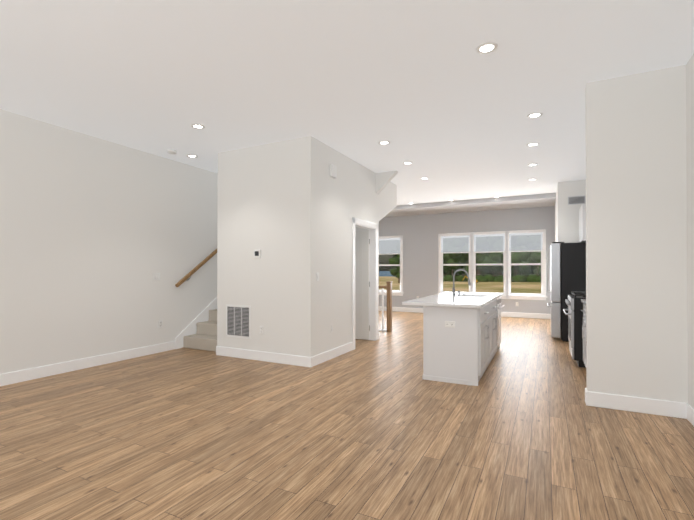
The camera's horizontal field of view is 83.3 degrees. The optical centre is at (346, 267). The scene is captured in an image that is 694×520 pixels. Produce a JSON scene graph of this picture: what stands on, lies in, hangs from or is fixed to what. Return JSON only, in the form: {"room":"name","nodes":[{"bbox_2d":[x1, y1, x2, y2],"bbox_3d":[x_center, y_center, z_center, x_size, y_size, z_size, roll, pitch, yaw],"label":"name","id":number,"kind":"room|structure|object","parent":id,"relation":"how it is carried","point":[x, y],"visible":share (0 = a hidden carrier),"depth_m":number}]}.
{"room":"empty living room","nodes":[
{"label":"empty living room","id":0,"kind":"room"},
{"bbox_2d":[0,311,693,519],"bbox_3d":[0.262,1.356,5.205,6.670,0.100,13.740,0,0,27],"label":"floor","id":1,"kind":"structure","parent":0,"point":[380,429],"depth_m":2.89},
{"bbox_2d":[183,309,216,351],"bbox_3d":[-1.692,0.370,7.437,0.886,1.900,2.700,0,0,27],"label":"carpeted stairs","id":2,"kind":"structure","parent":1,"relation":"on","point":[204,337],"depth_m":6.40},
{"bbox_2d":[379,281,392,331],"bbox_3d":[0.226,0.804,8.446,1.575,1.045,0.110,0,0,27],"label":"railing","id":3,"kind":"object","parent":1,"relation":"on","point":[389,305],"visible":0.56,"depth_m":8.09},
{"bbox_2d":[422,297,503,385],"bbox_3d":[1.716,0.875,5.435,0.702,0.865,2.304,0,0,27],"label":"kitchen island","id":4,"kind":"object","parent":1,"relation":"on","point":[461,337],"depth_m":4.46},
{"bbox_2d":[402,293,501,308],"bbox_3d":[1.590,0.426,5.490,0.885,0.035,2.400,0,0,27],"label":"island countertop","id":5,"kind":"structure","parent":4,"relation":"on","point":[451,300],"depth_m":4.84},
{"bbox_2d":[547,242,585,341],"bbox_3d":[4.279,0.426,7.288,0.966,1.787,0.900,0,0,27],"label":"fridge","id":6,"kind":"object","parent":1,"relation":"on","point":[568,268],"visible":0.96,"depth_m":6.99},
{"bbox_2d":[563,292,585,367],"bbox_3d":[3.414,0.814,5.347,0.773,0.985,0.750,0,0,27],"label":"range","id":7,"kind":"object","parent":1,"relation":"on","point":[574,303],"visible":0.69,"depth_m":5.14},
{"bbox_2d":[583,307,585,366],"bbox_3d":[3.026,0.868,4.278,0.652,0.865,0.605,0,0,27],"label":"base cabinet","id":8,"kind":"object","parent":1,"relation":"on","point":[584,308],"depth_m":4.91},
{"bbox_2d":[581,299,585,306],"bbox_3d":[3.017,0.418,4.285,0.671,0.035,1.497,0,0,27],"label":"countertop","id":9,"kind":"structure","parent":8,"relation":"on","point":[583,301],"depth_m":4.84},
{"bbox_2d":[0,54,693,408],"bbox_3d":[0.262,-0.219,5.215,6.670,3.050,13.740,0,0,27],"label":"wall","id":10,"kind":"structure","parent":0,"point":[96,233],"depth_m":5.03},
{"bbox_2d":[0,341,175,385],"bbox_3d":[-4.194,1.228,3.514,0.014,0.135,6.390,0,0,27],"label":"baseboard","id":11,"kind":"structure","parent":10,"relation":"attached to","point":[9,378],"depth_m":5.01},
{"bbox_2d":[153,273,159,279],"bbox_3d":[-2.929,0.131,6.014,0.013,0.115,0.120,0,0,27],"label":"light switch","id":12,"kind":"object","parent":10,"relation":"attached to","point":[156,276],"visible":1,"depth_m":6.01},
{"bbox_2d":[158,320,162,327],"bbox_3d":[-2.899,0.872,6.072,0.010,0.115,0.072,0,0,27],"label":"electrical outlet","id":13,"kind":"object","parent":10,"relation":"attached to","point":[160,323],"visible":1,"depth_m":6.07},
{"bbox_2d":[175,297,216,348],"bbox_3d":[-2.133,0.261,7.572,0.019,2.120,2.820,0,0,27],"label":"trim","id":14,"kind":"structure","parent":10,"relation":"attached to","point":[191,327],"depth_m":6.64},
{"bbox_2d":[175,249,216,286],"bbox_3d":[-2.059,-0.782,7.641,0.096,2.204,3.103,0,0,27],"label":"oak handrail","id":15,"kind":"object","parent":10,"relation":"attached to","point":[194,270],"visible":0.31,"depth_m":6.57},
{"bbox_2d":[226,304,250,338],"bbox_3d":[-1.589,0.779,5.694,0.470,0.480,0.010,0,0,27],"label":"air vent","id":16,"kind":"object","parent":10,"relation":"in","point":[238,321],"visible":1,"depth_m":5.69},
{"bbox_2d":[254,249,260,257],"bbox_3d":[-1.275,-0.202,5.534,0.116,0.120,0.022,0,0,27],"label":"thermostat","id":17,"kind":"object","parent":10,"relation":"attached to","point":[257,253],"visible":0.98,"depth_m":5.52},
{"bbox_2d":[260,326,263,334],"bbox_3d":[-1.201,0.878,5.496,0.072,0.115,0.010,0,0,27],"label":"outlet","id":18,"kind":"object","parent":10,"relation":"attached to","point":[261,329],"visible":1,"depth_m":5.49},
{"bbox_2d":[216,346,311,366],"bbox_3d":[-1.219,1.240,5.503,1.688,0.135,0.018,0,0,27],"label":"baseboard","id":19,"kind":"structure","parent":10,"relation":"attached to","point":[304,361],"depth_m":5.45},
{"bbox_2d":[312,342,352,366],"bbox_3d":[-0.189,1.242,5.682,0.014,0.135,1.220,0,0,27],"label":"baseboard","id":20,"kind":"structure","parent":10,"relation":"attached to","point":[325,356],"depth_m":5.60},
{"bbox_2d":[330,164,336,177],"bbox_3d":[-0.200,-1.401,5.648,0.040,0.180,0.150,0,0,27],"label":"alarm box","id":21,"kind":"object","parent":10,"relation":"attached to","point":[333,171],"visible":1,"depth_m":5.62},
{"bbox_2d":[355,230,369,339],"bbox_3d":[0.015,0.306,7.263,0.845,2.003,0.161,0,0,21],"label":"door leaf","id":22,"kind":"structure","parent":10,"relation":"in","point":[362,286],"depth_m":7.14},
{"bbox_2d":[352,217,377,349],"bbox_3d":[0.267,0.253,6.735,0.152,2.125,1.050,0,0,27],"label":"door frame","id":23,"kind":"structure","parent":10,"relation":"attached to","point":[371,227],"depth_m":7.09},
{"bbox_2d":[568,195,585,204],"bbox_3d":[4.532,-1.338,7.702,0.300,0.160,0.012,0,0,27],"label":"air vent","id":24,"kind":"object","parent":10,"relation":"in","point":[576,200],"visible":1,"depth_m":7.70},
{"bbox_2d":[579,204,585,242],"bbox_3d":[4.565,-0.802,7.150,0.496,0.640,0.900,0,0,27],"label":"upper cabinet","id":25,"kind":"object","parent":10,"relation":"attached to","point":[582,223],"depth_m":6.97},
{"bbox_2d":[585,388,683,418],"bbox_3d":[2.577,1.228,3.535,0.709,0.135,0.044,0,0,27],"label":"baseboard","id":26,"kind":"structure","parent":10,"relation":"attached to","point":[647,406],"depth_m":3.50},
{"bbox_2d":[684,403,693,425],"bbox_3d":[1.500,1.209,0.557,0.014,0.135,6.270,0,0,27],"label":"baseboard","id":27,"kind":"structure","parent":10,"relation":"attached to","point":[688,410],"depth_m":3.27},
{"bbox_2d":[0,0,693,216],"bbox_3d":[0.262,-1.769,5.225,6.670,0.250,13.740,0,0,27],"label":"ceiling","id":28,"kind":"structure","parent":0,"point":[435,97],"depth_m":3.58},
{"bbox_2d":[167,149,176,154],"bbox_3d":[-2.597,-1.718,5.790,0.130,0.045,0.130,0,0,27],"label":"smoke detector","id":29,"kind":"object","parent":28,"relation":"attached to","point":[172,151],"visible":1,"depth_m":5.75},
{"bbox_2d":[186,154,197,157],"bbox_3d":[-2.403,-1.734,6.061,0.170,0.007,0.170,0,0,27],"label":"recessed light","id":30,"kind":"object","parent":28,"relation":"in","point":[192,156],"visible":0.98,"depth_m":6.06},
{"bbox_2d":[190,124,204,128],"bbox_3d":[-1.838,-1.742,4.810,0.170,0.007,0.170,0,0,27],"label":"recessed light","id":31,"kind":"object","parent":28,"relation":"in","point":[197,126],"visible":0.98,"depth_m":4.81},
{"bbox_2d":[378,141,389,144],"bbox_3d":[0.518,-1.738,5.431,0.170,0.007,0.170,0,0,27],"label":"recessed light","id":32,"kind":"object","parent":28,"relation":"in","point":[384,142],"visible":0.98,"depth_m":5.41},
{"bbox_2d":[476,42,497,54],"bbox_3d":[1.117,-1.753,3.120,0.170,0.007,0.170,0,0,27],"label":"recessed light","id":33,"kind":"object","parent":28,"relation":"in","point":[486,48],"visible":1,"depth_m":3.12},
{"bbox_2d":[526,143,538,146],"bbox_3d":[2.621,-1.738,5.508,0.170,0.007,0.170,0,0,27],"label":"recessed light","id":34,"kind":"object","parent":28,"relation":"in","point":[532,144],"visible":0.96,"depth_m":5.50},
{"bbox_2d":[527,112,542,118],"bbox_3d":[2.149,-1.744,4.469,0.170,0.007,0.170,0,0,27],"label":"recessed light","id":35,"kind":"object","parent":28,"relation":"in","point":[534,115],"visible":1,"depth_m":4.47},
{"bbox_2d":[376,170,397,220],"bbox_3d":[0.904,-1.294,7.559,0.520,0.870,1.130,0,0,27],"label":"soffit","id":36,"kind":"structure","parent":0,"point":[386,190],"depth_m":7.42},
{"bbox_2d":[379,206,554,313],"bbox_3d":[2.961,-0.179,11.482,5.570,3.050,0.120,0,0,27],"label":"wall","id":37,"kind":"structure","parent":0,"point":[419,233],"depth_m":11.56},
{"bbox_2d":[379,235,403,295],"bbox_3d":[1.318,-0.071,12.287,1.010,1.865,0.170,0,0,27],"label":"window unit","id":38,"kind":"structure","parent":37,"relation":"in","point":[400,292],"depth_m":12.15},
{"bbox_2d":[379,238,399,254],"bbox_3d":[1.310,-0.675,12.276,0.804,0.503,0.024,0,0,27],"label":"window blind","id":39,"kind":"object","parent":38,"relation":"attached to","point":[394,243],"visible":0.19,"depth_m":12.25},
{"bbox_2d":[437,232,471,293],"bbox_3d":[3.155,-0.077,11.355,1.030,1.865,0.170,0,0,27],"label":"window unit","id":40,"kind":"structure","parent":37,"relation":"in","point":[441,264],"depth_m":11.46},
{"bbox_2d":[441,235,469,252],"bbox_3d":[3.147,-0.681,11.344,0.824,0.503,0.024,0,0,27],"label":"window blind","id":41,"kind":"object","parent":40,"relation":"attached to","point":[455,245],"visible":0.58,"depth_m":11.33},
{"bbox_2d":[379,306,550,318],"bbox_3d":[2.930,1.278,11.413,5.570,0.135,0.014,0,0,27],"label":"baseboard","id":42,"kind":"structure","parent":37,"relation":"attached to","point":[399,309],"depth_m":10.67},
{"bbox_2d":[471,231,507,298],"bbox_3d":[3.984,-0.080,10.934,1.030,1.865,0.170,0,0,27],"label":"window unit","id":43,"kind":"structure","parent":37,"relation":"in","point":[474,264],"depth_m":10.92},
{"bbox_2d":[474,234,504,252],"bbox_3d":[3.976,-0.684,10.923,0.824,0.503,0.024,0,0,27],"label":"window blind","id":44,"kind":"object","parent":43,"relation":"attached to","point":[497,249],"visible":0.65,"depth_m":10.93},
{"bbox_2d":[505,229,546,299],"bbox_3d":[4.813,-0.083,10.513,1.030,1.865,0.170,0,0,27],"label":"window unit","id":45,"kind":"structure","parent":37,"relation":"in","point":[534,296],"depth_m":10.46},
{"bbox_2d":[509,233,542,251],"bbox_3d":[4.805,-0.687,10.502,0.824,0.503,0.024,0,0,27],"label":"window blind","id":46,"kind":"object","parent":45,"relation":"attached to","point":[533,245],"visible":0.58,"depth_m":10.49},
{"label":"outside","id":47,"kind":"structure","parent":0,"visible":0},
{"bbox_2d":[379,276,540,292],"bbox_3d":[17.047,5.296,144.018,700.000,0.200,247.300,0,0,27],"label":"ground","id":48,"kind":"structure","parent":47,"point":[515,286],"depth_m":103.95},
{"bbox_2d":[388,235,540,282],"bbox_3d":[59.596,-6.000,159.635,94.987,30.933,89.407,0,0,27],"label":"tree","id":49,"kind":"object","parent":48,"relation":"on","point":[516,257],"depth_m":149.90},
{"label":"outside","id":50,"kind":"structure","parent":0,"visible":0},
{"bbox_2d":[379,271,395,276],"bbox_3d":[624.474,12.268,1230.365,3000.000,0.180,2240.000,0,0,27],"label":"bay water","id":51,"kind":"structure","parent":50,"point":[382,273],"depth_m":482.26}
]}

